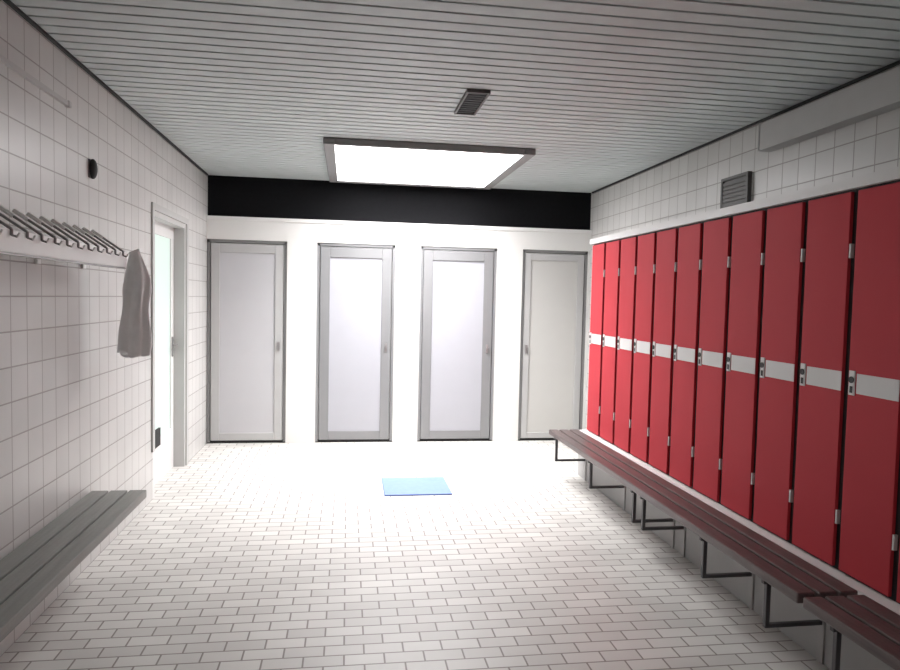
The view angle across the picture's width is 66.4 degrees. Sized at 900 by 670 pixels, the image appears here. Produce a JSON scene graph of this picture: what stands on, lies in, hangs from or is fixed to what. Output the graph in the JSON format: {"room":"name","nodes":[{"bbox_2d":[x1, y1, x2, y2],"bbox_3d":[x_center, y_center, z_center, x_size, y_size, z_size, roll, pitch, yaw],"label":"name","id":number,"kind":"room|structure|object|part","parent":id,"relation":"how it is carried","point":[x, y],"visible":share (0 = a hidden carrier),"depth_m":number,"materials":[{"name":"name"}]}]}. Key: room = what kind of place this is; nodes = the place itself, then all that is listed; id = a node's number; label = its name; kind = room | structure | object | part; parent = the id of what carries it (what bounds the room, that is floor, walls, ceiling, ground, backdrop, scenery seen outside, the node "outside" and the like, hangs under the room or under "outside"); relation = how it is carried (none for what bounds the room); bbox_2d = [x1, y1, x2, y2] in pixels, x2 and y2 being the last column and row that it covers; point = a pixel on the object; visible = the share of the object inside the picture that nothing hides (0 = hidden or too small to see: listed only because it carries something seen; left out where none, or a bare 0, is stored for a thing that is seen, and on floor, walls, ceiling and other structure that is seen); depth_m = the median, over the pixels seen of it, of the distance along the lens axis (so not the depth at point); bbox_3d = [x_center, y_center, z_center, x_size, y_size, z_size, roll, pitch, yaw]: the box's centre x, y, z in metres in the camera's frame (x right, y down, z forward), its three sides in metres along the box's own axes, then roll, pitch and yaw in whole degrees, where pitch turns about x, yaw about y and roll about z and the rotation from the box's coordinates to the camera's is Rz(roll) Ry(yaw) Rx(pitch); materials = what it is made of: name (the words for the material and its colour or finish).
{"room":"changing room","nodes":[
{"label":"changing room","id":0,"kind":"room"},
{"bbox_2d":[0,0,207,656],"bbox_3d":[-1.928,-0.022,2.861,0.150,2.720,8.620,1,3,-8],"label":"wall","id":1,"kind":"structure","parent":0,"point":[75,412],"depth_m":3.57,"materials":[{"name":"tile"}]},
{"bbox_2d":[0,54,71,107],"bbox_3d":[-1.745,-1.092,2.318,0.022,0.030,2.310,1,3,-8],"label":"pipe","id":2,"kind":"object","parent":1,"relation":"attached to","point":[68,104],"visible":1,"depth_m":3.06,"materials":[{"name":"metal"}]},
{"bbox_2d":[0,205,128,268],"bbox_3d":[-1.671,-0.393,2.474,0.233,0.212,2.620,1,3,-8],"label":"coat rack","id":3,"kind":"object","parent":1,"relation":"attached to","point":[37,246],"visible":1,"depth_m":2.95,"materials":[{"name":"metal"}]},
{"bbox_3d":[-1.602,-0.341,2.487,0.025,0.086,2.620,1,3,-8],"label":"rail","id":4,"kind":"part","parent":3,"relation":"part of","materials":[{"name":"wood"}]},
{"bbox_2d":[117,249,151,357],"bbox_3d":[-1.766,-0.175,3.854,0.186,0.615,0.109,1,3,-8],"label":"towel","id":5,"kind":"object","parent":3,"relation":"hanging from","point":[134,334],"visible":1,"depth_m":3.83,"materials":[{"name":"grey fabric"}]},
{"bbox_2d":[88,159,97,178],"bbox_3d":[-1.958,-0.912,3.780,0.037,0.110,0.064,1,3,-8],"label":"wall sensor","id":6,"kind":"object","parent":1,"relation":"attached to","point":[92,165],"visible":1,"depth_m":3.76,"materials":[{"name":"black plastic"}]},
{"bbox_3d":[-1.973,-0.912,3.777,0.006,0.100,0.056,1,3,-8],"label":"plate","id":7,"kind":"part","parent":6,"relation":"part of","materials":[{"name":"plastic"}]},
{"bbox_2d":[3,0,207,175],"bbox_3d":[-1.802,-1.366,2.704,0.015,0.015,8.420,1,3,-8],"label":"trim","id":8,"kind":"structure","parent":1,"relation":"attached to","point":[11,4],"depth_m":3.69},
{"bbox_2d":[151,202,188,497],"bbox_3d":[-2.323,0.099,5.543,0.164,2.180,1.120,1,3,-8],"label":"door","id":9,"kind":"structure","parent":1,"relation":"in","point":[169,229],"depth_m":5.86,"materials":[{"name":"paint"},{"name":"frosted glass"}]},
{"bbox_2d":[155,427,160,448],"bbox_3d":[-2.331,0.826,5.431,0.015,0.140,0.280,1,3,-8],"label":"vent","id":10,"kind":"object","parent":9,"relation":"attached to","point":[157,430],"depth_m":5.51,"materials":[{"name":"grey metal"}]},
{"bbox_3d":[-2.363,0.013,5.538,0.020,1.630,0.750,1,3,-8],"label":"glass pane","id":11,"kind":"part","parent":9,"relation":"part of","materials":[{"name":"grey"}]},
{"bbox_3d":[-2.365,0.143,5.539,0.040,2.090,0.940,1,3,-8],"label":"frame","id":12,"kind":"part","parent":9,"relation":"part of","materials":[{"name":"white plastic"}]},
{"bbox_3d":[-2.376,0.103,5.915,0.049,0.170,0.130,1,3,-8],"label":"handle","id":13,"kind":"part","parent":9,"relation":"part of","materials":[{"name":"metal"}]},
{"bbox_2d":[207,219,591,442],"bbox_3d":[-0.483,-0.224,7.327,4.020,2.720,0.200,1,3,-8],"label":"wall","id":14,"kind":"structure","parent":0,"point":[302,239],"depth_m":7.23,"materials":[{"name":"paint"}]},
{"bbox_2d":[207,239,286,442],"bbox_3d":[-2.074,0.077,7.034,0.785,2.080,0.090,1,3,-8],"label":"door","id":15,"kind":"structure","parent":14,"relation":"in","point":[247,283],"depth_m":7.03,"materials":[{"name":"metal"}]},
{"bbox_3d":[-2.077,0.087,7.049,0.547,1.844,0.020,1,3,-8],"label":"panel","id":16,"kind":"part","parent":15,"relation":"part of","materials":[{"name":"grey laminate"}]},
{"bbox_2d":[315,242,395,441],"bbox_3d":[-0.992,0.092,7.195,0.805,2.080,0.090,1,3,-8],"label":"door","id":17,"kind":"structure","parent":14,"relation":"in","point":[354,372],"depth_m":7.20,"materials":[{"name":"glass"}]},
{"bbox_3d":[-0.994,0.104,7.211,0.537,1.814,0.020,1,3,-8],"label":"panel","id":18,"kind":"part","parent":17,"relation":"part of","materials":[{"name":"glass"}]},
{"bbox_2d":[206,215,591,232],"bbox_3d":[-0.447,-1.149,7.174,4.020,0.035,0.012,1,3,-8],"label":"trim","id":19,"kind":"structure","parent":14,"relation":"attached to","point":[207,216],"depth_m":7.15,"materials":[{"name":"white plastic"}]},
{"bbox_2d":[208,175,590,229],"bbox_3d":[-0.453,-1.376,7.237,4.020,0.410,0.040,1,3,-8],"label":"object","id":20,"kind":"structure","parent":14,"relation":"attached to","point":[236,196],"depth_m":7.20,"materials":[{"name":"black paint"}]},
{"bbox_2d":[417,246,496,440],"bbox_3d":[0.074,0.107,7.354,0.820,2.080,0.090,1,3,-8],"label":"door","id":21,"kind":"structure","parent":14,"relation":"in","point":[458,288],"depth_m":7.36,"materials":[{"name":"glass"}]},
{"bbox_3d":[0.072,0.119,7.370,0.552,1.814,0.020,1,3,-8],"label":"panel","id":22,"kind":"part","parent":21,"relation":"part of","materials":[{"name":"glass"}]},
{"bbox_2d":[518,249,587,439],"bbox_3d":[1.117,0.122,7.510,0.730,2.080,0.090,1,3,-8],"label":"door","id":23,"kind":"structure","parent":14,"relation":"in","point":[554,286],"depth_m":7.51,"materials":[{"name":"metal"}]},
{"bbox_3d":[1.115,0.131,7.525,0.522,1.874,0.020,1,3,-8],"label":"panel","id":24,"kind":"part","parent":23,"relation":"part of","materials":[{"name":"beige laminate"}]},
{"bbox_2d":[0,440,829,669],"bbox_3d":[0.011,1.416,3.179,4.420,0.100,8.720,1,3,-8],"label":"floor","id":25,"kind":"structure","parent":0,"point":[242,556],"depth_m":3.71,"materials":[{"name":"tile"}]},
{"bbox_2d":[0,490,145,641],"bbox_3d":[-1.641,1.162,2.368,0.302,0.420,3.030,1,3,-8],"label":"bench","id":26,"kind":"object","parent":25,"relation":"on","point":[29,573],"visible":1,"depth_m":2.94,"materials":[{"name":"grey wood"}]},
{"bbox_2d":[381,477,451,495],"bbox_3d":[-0.280,1.228,5.590,0.530,0.012,0.510,1,3,-8],"label":"bath mat","id":27,"kind":"object","parent":25,"relation":"on","point":[400,486],"visible":1,"depth_m":5.55,"materials":[{"name":"blue fabric"}]},
{"bbox_2d":[587,242,606,436],"bbox_3d":[1.486,0.039,5.906,0.517,1.630,0.312,1,3,-8],"label":"locker","id":28,"kind":"object","parent":25,"relation":"on","point":[599,250],"visible":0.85,"depth_m":5.84,"materials":[{"name":"red laminate"}]},
{"bbox_2d":[600,239,621,444],"bbox_3d":[1.532,0.056,5.596,0.517,1.630,0.312,1,3,-8],"label":"locker","id":29,"kind":"object","parent":25,"relation":"on","point":[613,248],"visible":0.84,"depth_m":5.53,"materials":[{"name":"red laminate"}]},
{"bbox_2d":[614,235,638,453],"bbox_3d":[1.578,0.074,5.285,0.517,1.630,0.312,1,3,-8],"label":"locker","id":30,"kind":"object","parent":25,"relation":"on","point":[629,245],"visible":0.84,"depth_m":5.22,"materials":[{"name":"red laminate"}]},
{"bbox_2d":[630,231,657,463],"bbox_3d":[1.624,0.091,4.975,0.517,1.630,0.312,1,3,-8],"label":"locker","id":31,"kind":"object","parent":25,"relation":"on","point":[647,243],"visible":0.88,"depth_m":4.91,"materials":[{"name":"red laminate"}]},
{"bbox_2d":[649,226,679,475],"bbox_3d":[1.670,0.108,4.665,0.517,1.630,0.312,1,3,-8],"label":"locker","id":32,"kind":"object","parent":25,"relation":"on","point":[667,239],"visible":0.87,"depth_m":4.59,"materials":[{"name":"red metal"}]},
{"bbox_2d":[669,221,704,488],"bbox_3d":[1.716,0.125,4.355,0.517,1.630,0.312,1,3,-8],"label":"locker","id":33,"kind":"object","parent":25,"relation":"on","point":[690,241],"visible":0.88,"depth_m":4.29,"materials":[{"name":"red laminate"}]},
{"bbox_2d":[549,429,857,663],"bbox_3d":[1.246,1.122,4.348,0.300,0.420,3.340,1,3,-8],"label":"bench","id":34,"kind":"object","parent":25,"relation":"on","point":[777,567],"visible":0.94,"depth_m":3.45,"materials":[{"name":"brown wood"}]},
{"bbox_2d":[693,215,733,503],"bbox_3d":[1.762,0.143,4.045,0.517,1.630,0.312,1,3,-8],"label":"locker","id":35,"kind":"object","parent":25,"relation":"on","point":[717,236],"visible":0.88,"depth_m":3.98,"materials":[{"name":"red laminate"}]},
{"bbox_2d":[578,430,899,669],"bbox_3d":[1.800,1.185,3.573,0.568,0.400,5.200,1,3,-8],"label":"plinth","id":36,"kind":"object","parent":25,"relation":"on","point":[782,608],"visible":0.11,"depth_m":3.49,"materials":[{"name":"white plastic"}]},
{"bbox_2d":[721,208,767,521],"bbox_3d":[1.808,0.160,3.735,0.517,1.630,0.312,1,3,-8],"label":"locker","id":37,"kind":"object","parent":25,"relation":"on","point":[743,358],"visible":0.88,"depth_m":3.67,"materials":[{"name":"red metal"}]},
{"bbox_2d":[753,199,808,543],"bbox_3d":[1.854,0.177,3.425,0.517,1.630,0.312,1,3,-8],"label":"locker","id":38,"kind":"object","parent":25,"relation":"on","point":[786,232],"visible":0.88,"depth_m":3.35,"materials":[{"name":"red laminate"}]},
{"bbox_2d":[792,189,857,569],"bbox_3d":[1.900,0.194,3.115,0.517,1.630,0.312,1,3,-8],"label":"locker","id":39,"kind":"object","parent":25,"relation":"on","point":[831,224],"visible":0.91,"depth_m":3.04,"materials":[{"name":"red metal"}]},
{"bbox_2d":[803,595,899,669],"bbox_3d":[1.605,1.257,1.928,0.300,0.420,1.500,1,3,-8],"label":"bench","id":40,"kind":"object","parent":25,"relation":"on","point":[869,624],"visible":1,"depth_m":2.47,"materials":[{"name":"brown wood"}]},
{"bbox_2d":[838,180,899,600],"bbox_3d":[1.946,0.212,2.804,0.517,1.630,0.312,1,3,-8],"label":"locker","id":41,"kind":"object","parent":25,"relation":"on","point":[870,508],"visible":1,"depth_m":2.75,"materials":[{"name":"red metal"}]},
{"bbox_2d":[895,529,899,603],"bbox_3d":[1.992,0.229,2.494,0.517,1.630,0.312,1,3,-8],"label":"locker","id":42,"kind":"object","parent":25,"relation":"on","point":[897,599],"visible":1,"depth_m":2.63,"materials":[{"name":"red laminate"}]},
{"bbox_3d":[1.754,0.226,2.457,0.016,1.606,0.274,1,3,-8],"label":"door","id":43,"kind":"part","parent":42,"relation":"part of","materials":[{"name":"red laminate"}]},
{"bbox_3d":[2.130,0.281,1.564,0.517,1.630,0.312,1,3,-8],"label":"locker","id":44,"kind":"object","parent":25,"relation":"on","visible":0},
{"bbox_2d":[590,166,899,244],"bbox_3d":[1.851,-0.668,3.546,0.528,0.045,5.044,1,3,-8],"label":"board","id":45,"kind":"object","parent":44,"relation":"on","point":[892,174],"visible":0.33,"depth_m":3.41,"materials":[{"name":"metal"}]},
{"bbox_2d":[10,0,899,192],"bbox_3d":[0.148,-1.408,3.042,4.270,0.120,8.720,1,3,-8],"label":"ceiling","id":46,"kind":"structure","parent":0,"point":[604,93],"depth_m":3.54,"materials":[{"name":"paint"}]},
{"bbox_2d":[323,137,535,189],"bbox_3d":[-0.267,-1.494,6.134,1.640,0.050,1.760,1,3,-8],"label":"ceiling light","id":47,"kind":"object","parent":46,"relation":"attached to","point":[360,161],"visible":1,"depth_m":5.83,"materials":[{"name":"white plastic"}]},
{"bbox_2d":[335,145,522,186],"bbox_3d":[-0.264,-1.495,6.113,1.470,0.035,1.632,1,3,-8],"label":"diffuser","id":48,"kind":"object","parent":47,"relation":"attached to","point":[354,164],"depth_m":6.00,"materials":[{"name":"white plastic"}]},
{"bbox_2d":[454,88,490,115],"bbox_3d":[0.129,-1.395,4.133,0.135,0.020,0.480,1,3,-8],"label":"ceiling vent","id":49,"kind":"object","parent":46,"relation":"in","point":[472,100],"visible":1,"depth_m":4.10,"materials":[{"name":"grey metal"}]},
{"bbox_2d":[585,64,899,429],"bbox_3d":[2.171,0.036,3.473,0.100,2.720,8.620,1,3,-8],"label":"wall","id":50,"kind":"structure","parent":0,"point":[689,184],"depth_m":4.67,"materials":[{"name":"tile"}]},
{"bbox_2d":[720,171,751,208],"bbox_3d":[1.940,-0.973,4.673,0.029,0.220,0.330,1,3,-8],"label":"air vent","id":51,"kind":"object","parent":50,"relation":"in","point":[736,189],"visible":0.89,"depth_m":4.64,"materials":[{"name":"grey metal"}]},
{"bbox_2d":[592,60,899,193],"bbox_3d":[2.159,-1.309,3.295,0.015,0.015,8.420,1,3,-8],"label":"trim","id":52,"kind":"structure","parent":50,"relation":"attached to","point":[896,63],"depth_m":4.27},
{"bbox_2d":[757,66,899,151],"bbox_3d":[2.233,-1.134,2.521,0.089,0.171,3.610,1,3,-8],"label":"duct","id":53,"kind":"object","parent":50,"relation":"attached to","point":[877,95],"visible":1,"depth_m":3.63,"materials":[{"name":"paint"}]}
]}

